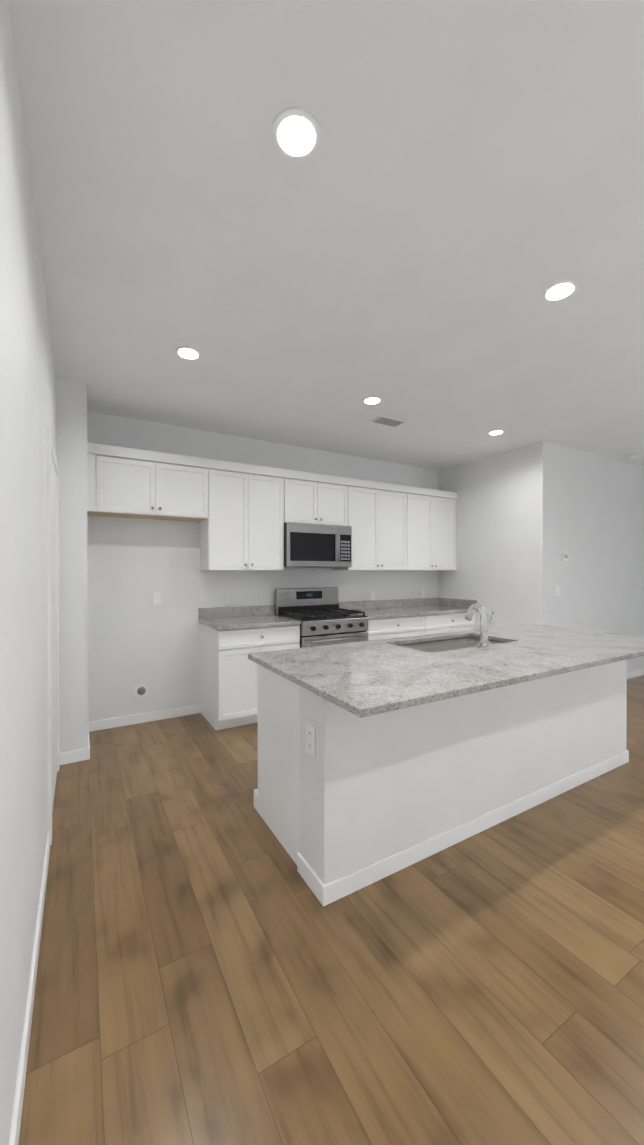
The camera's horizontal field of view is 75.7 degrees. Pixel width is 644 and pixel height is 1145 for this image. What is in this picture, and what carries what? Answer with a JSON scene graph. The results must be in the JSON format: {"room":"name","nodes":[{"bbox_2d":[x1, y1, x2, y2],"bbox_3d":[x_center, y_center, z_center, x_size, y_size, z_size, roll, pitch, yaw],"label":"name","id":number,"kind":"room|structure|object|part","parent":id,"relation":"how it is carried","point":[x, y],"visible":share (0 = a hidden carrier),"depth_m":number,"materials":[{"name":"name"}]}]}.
{"room":"kitchen","nodes":[
{"label":"kitchen","id":0,"kind":"room"},
{"bbox_2d":[0,0,55,1144],"bbox_3d":[-0.638,0.007,0.692,0.120,2.740,5.110,0,0,-30],"label":"wall","id":1,"kind":"structure","parent":0,"point":[27,394],"depth_m":1.14,"materials":[{"name":"paint"}]},
{"bbox_2d":[9,833,49,1144],"bbox_3d":[-0.322,1.336,0.286,0.012,0.085,4.080,0,0,-30],"label":"baseboard","id":2,"kind":"structure","parent":1,"relation":"attached to","point":[18,1104],"depth_m":1.21,"materials":[{"name":"white wood"}]},
{"bbox_2d":[47,428,59,844],"bbox_3d":[-1.605,0.322,2.485,0.016,2.092,0.944,0,0,-30],"label":"door frame","id":3,"kind":"structure","parent":1,"relation":"attached to","point":[53,723],"depth_m":2.41,"materials":[{"name":"white wood"}]},
{"bbox_2d":[56,378,87,752],"bbox_3d":[-1.993,-0.006,3.201,0.310,2.740,0.590,0,0,-30],"label":"wall","id":4,"kind":"structure","parent":0,"point":[71,426],"depth_m":2.98,"materials":[{"name":"paint"}]},
{"bbox_2d":[60,748,89,764],"bbox_3d":[-1.784,1.323,2.981,0.202,0.085,0.012,0,0,-30],"label":"baseboard","id":5,"kind":"structure","parent":4,"relation":"attached to","point":[73,756],"depth_m":2.98,"materials":[{"name":"white wood"}]},
{"bbox_2d":[88,723,89,747],"bbox_3d":[-1.851,1.321,3.283,0.012,0.085,0.578,0,0,-30],"label":"baseboard","id":6,"kind":"structure","parent":4,"relation":"attached to","point":[88,737],"depth_m":3.18,"materials":[{"name":"white wood"}]},
{"bbox_2d":[87,411,437,721],"bbox_3d":[1.318,-0.017,5.544,10.770,2.740,0.120,0,0,-30],"label":"wall","id":7,"kind":"structure","parent":0,"point":[136,637],"depth_m":3.88,"materials":[{"name":"paint"}]},
{"bbox_2d":[134,684,148,697],"bbox_3d":[-1.629,1.072,3.743,0.124,0.124,0.030,0,0,-30],"label":"outlet box","id":8,"kind":"object","parent":7,"relation":"attached to","point":[141,690],"visible":1,"depth_m":3.75,"materials":[{"name":"white plastic"}]},
{"bbox_2d":[88,704,199,731],"bbox_3d":[-1.592,1.319,3.776,0.955,0.085,0.012,0,0,-30],"label":"baseboard","id":9,"kind":"structure","parent":7,"relation":"attached to","point":[138,718],"depth_m":3.75,"materials":[{"name":"white wood"}]},
{"bbox_2d":[87,442,210,521],"bbox_3d":[-1.515,-0.755,3.633,0.954,0.534,0.318,0,0,-30],"label":"upper cabinet","id":10,"kind":"object","parent":7,"relation":"attached to","point":[123,482],"depth_m":3.48,"materials":[{"name":"white wood"}]},
{"bbox_2d":[152,592,160,604],"bbox_3d":[-1.522,0.241,3.814,0.070,0.115,0.007,0,0,-30],"label":"outlet","id":11,"kind":"object","parent":7,"relation":"attached to","point":[156,598],"visible":1,"depth_m":3.81,"materials":[{"name":"white plastic"}]},
{"bbox_2d":[200,459,285,569],"bbox_3d":[-0.779,-0.523,4.063,0.749,1.004,0.318,0,0,-30],"label":"upper cabinet","id":12,"kind":"object","parent":7,"relation":"attached to","point":[242,513],"depth_m":3.91,"materials":[{"name":"white wood"}]},
{"bbox_3d":[-0.864,-0.478,3.841,0.368,0.906,0.019,0,0,-30],"label":"tall door","id":13,"kind":"part","parent":12,"relation":"part of","materials":[{"name":"white wood"}]},
{"bbox_3d":[-0.543,-0.479,4.028,0.368,0.906,0.019,0,0,-30],"label":"tall door","id":14,"kind":"part","parent":12,"relation":"part of","materials":[{"name":"white wood"}]},
{"bbox_2d":[283,469,350,525],"bbox_3d":[-0.126,-0.762,4.443,0.759,0.529,0.318,0,0,-30],"label":"upper cabinet","id":15,"kind":"object","parent":7,"relation":"attached to","point":[308,497],"depth_m":4.29,"materials":[{"name":"white wood"}]},
{"bbox_3d":[-0.214,-0.717,4.219,0.374,0.431,0.019,0,0,-30],"label":"micro door","id":16,"kind":"part","parent":15,"relation":"part of","materials":[{"name":"white wood"}]},
{"bbox_2d":[284,522,351,566],"bbox_3d":[-0.093,-0.276,4.388,0.756,0.438,0.449,0,0,-30],"label":"microwave","id":17,"kind":"object","parent":15,"relation":"attached to","point":[313,545],"visible":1,"depth_m":4.22,"materials":[{"name":"grey metal"}]},
{"bbox_3d":[0.112,-0.718,4.409,0.374,0.431,0.019,0,0,-30],"label":"micro door","id":18,"kind":"part","parent":15,"relation":"part of","materials":[{"name":"white wood"}]},
{"bbox_2d":[199,597,438,616],"bbox_3d":[0.196,0.392,4.809,3.204,0.100,0.020,0,0,-30],"label":"backsplash","id":19,"kind":"structure","parent":7,"relation":"attached to","point":[241,611],"depth_m":4.82,"materials":[{"name":"grey stone"}]},
{"bbox_2d":[333,478,406,569],"bbox_3d":[0.567,-0.526,4.849,0.842,1.004,0.318,0,0,-30],"label":"upper cabinet","id":20,"kind":"object","parent":7,"relation":"attached to","point":[378,509],"depth_m":4.71,"materials":[{"name":"white wood"}]},
{"bbox_3d":[0.461,-0.482,4.614,0.415,0.906,0.019,0,0,-30],"label":"tall door","id":21,"kind":"part","parent":20,"relation":"part of","materials":[{"name":"white wood"}]},
{"bbox_3d":[0.822,-0.483,4.824,0.415,0.906,0.019,0,0,-30],"label":"tall door","id":22,"kind":"part","parent":20,"relation":"part of","materials":[{"name":"white wood"}]},
{"bbox_2d":[370,591,374,600],"bbox_3d":[0.620,0.285,5.064,0.070,0.115,0.007,0,0,-30],"label":"outlet","id":23,"kind":"object","parent":7,"relation":"attached to","point":[372,595],"visible":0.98,"depth_m":5.06,"materials":[{"name":"white plastic"}]},
{"bbox_2d":[420,590,424,597],"bbox_3d":[1.328,0.283,5.477,0.070,0.115,0.007,0,0,-30],"label":"outlet","id":24,"kind":"object","parent":7,"relation":"attached to","point":[421,593],"visible":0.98,"depth_m":5.47,"materials":[{"name":"white plastic"}]},
{"bbox_2d":[407,486,456,569],"bbox_3d":[1.293,-0.528,5.272,0.839,1.004,0.318,0,0,-30],"label":"upper cabinet","id":25,"kind":"object","parent":7,"relation":"attached to","point":[431,513],"depth_m":5.12,"materials":[{"name":"white wood"}]},
{"bbox_3d":[-0.132,-0.985,4.431,4.147,0.084,0.331,0,0,-30],"label":"crown","id":26,"kind":"part","parent":25,"relation":"part of","materials":[{"name":"white wood"}]},
{"bbox_3d":[1.189,-0.484,5.038,0.414,0.906,0.019,0,0,-30],"label":"tall door","id":27,"kind":"part","parent":25,"relation":"part of","materials":[{"name":"white wood"}]},
{"bbox_3d":[1.548,-0.485,5.248,0.414,0.906,0.019,0,0,-30],"label":"tall door","id":28,"kind":"part","parent":25,"relation":"part of","materials":[{"name":"white wood"}]},
{"bbox_2d":[9,0,643,469],"bbox_3d":[2.784,-1.425,3.023,10.770,0.100,5.940,0,0,-30],"label":"ceiling","id":29,"kind":"structure","parent":0,"point":[435,216],"depth_m":1.60,"materials":[{"name":"paint"}]},
{"bbox_2d":[175,346,200,359],"bbox_3d":[-0.836,-1.369,2.590,0.156,0.007,0.156,0,0,-30],"label":"recessed light","id":30,"kind":"object","parent":29,"relation":"in","point":[187,353],"visible":1,"depth_m":2.58,"materials":[{"name":"white plastic"}]},
{"bbox_2d":[271,107,320,160],"bbox_3d":[-0.080,-1.362,1.294,0.156,0.007,0.156,0,0,-30],"label":"recessed light","id":31,"kind":"object","parent":29,"relation":"in","point":[296,133],"visible":1,"depth_m":1.29,"materials":[{"name":"white plastic"}]},
{"bbox_2d":[362,396,381,404],"bbox_3d":[0.400,-1.372,3.311,0.156,0.007,0.156,0,0,-30],"label":"recessed light","id":32,"kind":"object","parent":29,"relation":"in","point":[371,400],"visible":1,"depth_m":3.30,"materials":[{"name":"white plastic"}]},
{"bbox_2d":[370,415,405,426],"bbox_3d":[0.602,-1.374,3.776,0.300,0.009,0.160,0,0,-30],"label":"ceiling vent","id":33,"kind":"object","parent":29,"relation":"in","point":[387,421],"visible":0.98,"depth_m":3.76,"materials":[{"name":"white metal"}]},
{"bbox_2d":[488,430,504,434],"bbox_3d":[1.712,-1.376,4.077,0.156,0.007,0.156,0,0,-30],"label":"recessed light","id":34,"kind":"object","parent":29,"relation":"in","point":[495,432],"visible":0.92,"depth_m":4.06,"materials":[{"name":"white plastic"}]},
{"bbox_2d":[542,280,578,301],"bbox_3d":[1.155,-1.366,2.015,0.156,0.007,0.156,0,0,-30],"label":"recessed light","id":35,"kind":"object","parent":29,"relation":"in","point":[559,290],"visible":1,"depth_m":2.00,"materials":[{"name":"white plastic"}]},
{"bbox_2d":[626,454,639,459],"bbox_3d":[3.688,-1.364,4.917,0.140,0.040,0.140,0,0,-30],"label":"smoke detector","id":36,"kind":"object","parent":29,"relation":"attached to","point":[633,457],"visible":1,"depth_m":4.88,"materials":[{"name":"white plastic"}]},
{"bbox_2d":[19,675,643,1144],"bbox_3d":[2.784,1.395,3.037,10.770,0.060,5.940,0,0,-30],"label":"floor","id":37,"kind":"structure","parent":0,"point":[211,969],"depth_m":1.42,"materials":[{"name":"brown wood"}]},
{"bbox_2d":[200,625,299,730],"bbox_3d":[-0.692,0.922,3.947,0.770,0.875,0.618,0,0,-30],"label":"base cabinet","id":38,"kind":"object","parent":37,"relation":"on","point":[231,638],"depth_m":3.62,"materials":[{"name":"white wood"}]},
{"bbox_3d":[-0.708,0.956,3.591,0.379,0.588,0.019,0,0,-30],"label":"door","id":39,"kind":"part","parent":38,"relation":"part of","materials":[{"name":"white wood"}]},
{"bbox_2d":[199,613,300,628],"bbox_3d":[-0.692,0.465,3.930,0.784,0.037,0.644,0,0,-30],"label":"countertop","id":40,"kind":"structure","parent":38,"relation":"on","point":[265,620],"depth_m":3.79,"materials":[{"name":"grey stone"}]},
{"bbox_3d":[-0.541,0.570,3.687,0.764,0.153,0.019,0,0,-30],"label":"drawer","id":41,"kind":"part","parent":38,"relation":"part of","materials":[{"name":"white wood"}]},
{"bbox_2d":[275,587,367,647],"bbox_3d":[0.003,0.764,4.278,0.756,1.190,0.697,0,0,-30],"label":"range","id":42,"kind":"object","parent":37,"relation":"on","point":[321,615],"visible":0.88,"depth_m":4.16,"materials":[{"name":"grey metal"}]},
{"bbox_3d":[-0.137,0.245,4.516,0.320,0.085,0.004,0,0,-30],"label":"display panel","id":43,"kind":"part","parent":42,"relation":"part of","materials":[{"name":"black glass"}]},
{"bbox_3d":[-0.081,0.523,3.869,0.048,0.048,0.033,0,0,-30],"label":"knob","id":44,"kind":"part","parent":42,"relation":"part of","materials":[{"name":"black plastic"}]},
{"bbox_2d":[277,611,367,621],"bbox_3d":[0.004,0.448,4.276,0.756,0.013,0.560,0,0,-30],"label":"cooktop","id":45,"kind":"object","parent":42,"relation":"in","point":[343,617],"depth_m":4.10,"materials":[{"name":"black metal"}]},
{"bbox_3d":[0.039,0.523,3.939,0.048,0.048,0.033,0,0,-30],"label":"knob","id":46,"kind":"part","parent":42,"relation":"part of","materials":[{"name":"black plastic"}]},
{"bbox_3d":[0.159,0.522,4.010,0.048,0.048,0.033,0,0,-30],"label":"knob","id":47,"kind":"part","parent":42,"relation":"part of","materials":[{"name":"black plastic"}]},
{"bbox_3d":[0.279,0.522,4.080,0.048,0.048,0.033,0,0,-30],"label":"knob","id":48,"kind":"part","parent":42,"relation":"part of","materials":[{"name":"black plastic"}]},
{"bbox_2d":[366,617,426,640],"bbox_3d":[0.654,0.918,4.733,0.815,0.875,0.618,0,0,-30],"label":"base cabinet","id":49,"kind":"object","parent":37,"relation":"on","point":[390,627],"depth_m":4.47,"materials":[{"name":"white wood"}]},
{"bbox_3d":[0.805,0.567,4.472,0.808,0.153,0.019,0,0,-30],"label":"drawer","id":50,"kind":"part","parent":49,"relation":"part of","materials":[{"name":"white wood"}]},
{"bbox_3d":[0.980,0.952,4.576,0.401,0.588,0.019,0,0,-30],"label":"door","id":51,"kind":"part","parent":49,"relation":"part of","materials":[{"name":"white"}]},
{"bbox_2d":[349,605,476,620],"bbox_3d":[1.023,0.460,4.931,1.654,0.037,0.644,0,0,-30],"label":"countertop","id":52,"kind":"structure","parent":49,"relation":"on","point":[404,610],"depth_m":4.83,"materials":[{"name":"grey stone"}]},
{"bbox_2d":[250,659,628,906],"bbox_3d":[0.899,0.925,2.696,2.552,0.882,0.830,0,0,-30],"label":"kitchen island","id":53,"kind":"object","parent":37,"relation":"on","point":[380,759],"depth_m":2.05,"materials":[{"name":"white"}]},
{"bbox_2d":[307,728,311,737],"bbox_3d":[-0.053,0.699,1.804,0.002,0.030,0.034,0,0,-30],"label":"socket","id":54,"kind":"object","parent":53,"relation":"attached to","point":[309,730],"depth_m":1.80,"materials":[{"name":"white plastic"}]},
{"bbox_2d":[307,740,311,750],"bbox_3d":[-0.053,0.753,1.804,0.002,0.030,0.034,0,0,-30],"label":"socket","id":55,"kind":"object","parent":53,"relation":"attached to","point":[309,742],"depth_m":1.80,"materials":[{"name":"white plastic"}]},
{"bbox_2d":[305,720,315,758],"bbox_3d":[-0.050,0.726,1.806,0.006,0.136,0.084,0,0,-30],"label":"outlet plate","id":56,"kind":"object","parent":53,"relation":"attached to","point":[310,726],"depth_m":1.80,"materials":[{"name":"white plastic"}]},
{"bbox_2d":[248,624,643,718],"bbox_3d":[0.982,0.469,2.516,2.605,0.030,1.086,0,0,-30],"label":"island countertop","id":57,"kind":"structure","parent":53,"relation":"on","point":[365,679],"depth_m":2.08,"materials":[{"name":"grey stone"}]},
{"bbox_2d":[400,635,511,650],"bbox_3d":[0.862,0.578,2.727,0.870,0.215,0.460,0,0,-30],"label":"sink","id":58,"kind":"object","parent":57,"relation":"in","point":[453,641],"depth_m":2.82,"materials":[{"name":"grey metal"}]},
{"bbox_2d":[464,603,493,650],"bbox_3d":[0.955,0.320,2.522,0.103,0.267,0.172,0,0,-30],"label":"faucet","id":59,"kind":"object","parent":57,"relation":"on","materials":[{"name":"silver metal"}]},
{"bbox_3d":[1.047,1.325,2.442,2.552,0.084,0.237,0,0,-30],"label":"baseboard","id":60,"kind":"part","parent":53,"relation":"part of","materials":[{"name":"white wood"}]},
{"bbox_2d":[427,613,474,634],"bbox_3d":[1.368,0.916,5.150,0.839,0.875,0.618,0,0,-30],"label":"base cabinet","id":61,"kind":"object","parent":37,"relation":"on","point":[442,622],"depth_m":4.86,"materials":[{"name":"white wood"}]},
{"bbox_3d":[1.339,0.951,4.785,0.414,0.588,0.019,0,0,-30],"label":"door","id":62,"kind":"part","parent":61,"relation":"part of","materials":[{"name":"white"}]},
{"bbox_3d":[1.520,0.565,4.889,0.834,0.153,0.019,0,0,-30],"label":"drawer","id":63,"kind":"part","parent":61,"relation":"part of","materials":[{"name":"white wood"}]},
{"bbox_3d":[1.701,0.950,4.997,0.414,0.588,0.019,0,0,-30],"label":"door","id":64,"kind":"part","parent":61,"relation":"part of","materials":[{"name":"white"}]},
{"bbox_2d":[438,441,549,628],"bbox_3d":[1.999,-0.015,5.021,0.120,2.740,1.470,0,0,-30],"label":"wall","id":65,"kind":"structure","parent":0,"point":[501,571],"depth_m":4.76,"materials":[{"name":"paint"}]},
{"bbox_2d":[439,598,476,608],"bbox_3d":[1.734,0.389,5.333,0.019,0.100,0.623,0,0,-30],"label":"backsplash","id":66,"kind":"structure","parent":65,"relation":"attached to","point":[442,601],"depth_m":5.33,"materials":[{"name":"grey stone"}]},
{"bbox_2d":[549,443,643,671],"bbox_3d":[3.967,-0.017,5.388,3.650,2.740,0.120,0,0,-30],"label":"wall","id":67,"kind":"structure","parent":0,"point":[596,518],"depth_m":4.89,"materials":[{"name":"paint"}]},
{"bbox_2d":[556,585,559,595],"bbox_3d":[2.553,0.198,4.489,0.075,0.115,0.008,0,0,-30],"label":"light switch","id":68,"kind":"object","parent":67,"relation":"attached to","point":[557,590],"visible":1,"depth_m":4.49,"materials":[{"name":"white plastic"}]},
{"bbox_2d":[561,554,567,561],"bbox_3d":[2.665,-0.160,4.544,0.110,0.095,0.022,0,0,-30],"label":"thermostat","id":69,"kind":"object","parent":67,"relation":"attached to","point":[564,557],"visible":1,"depth_m":4.53,"materials":[{"name":"white plastic"}]},
{"bbox_2d":[627,668,643,678],"bbox_3d":[3.892,1.312,5.274,3.662,0.085,0.012,0,0,-30],"label":"baseboard","id":70,"kind":"structure","parent":67,"relation":"attached to","point":[635,673],"depth_m":5.36,"materials":[{"name":"white wood"}]}
]}

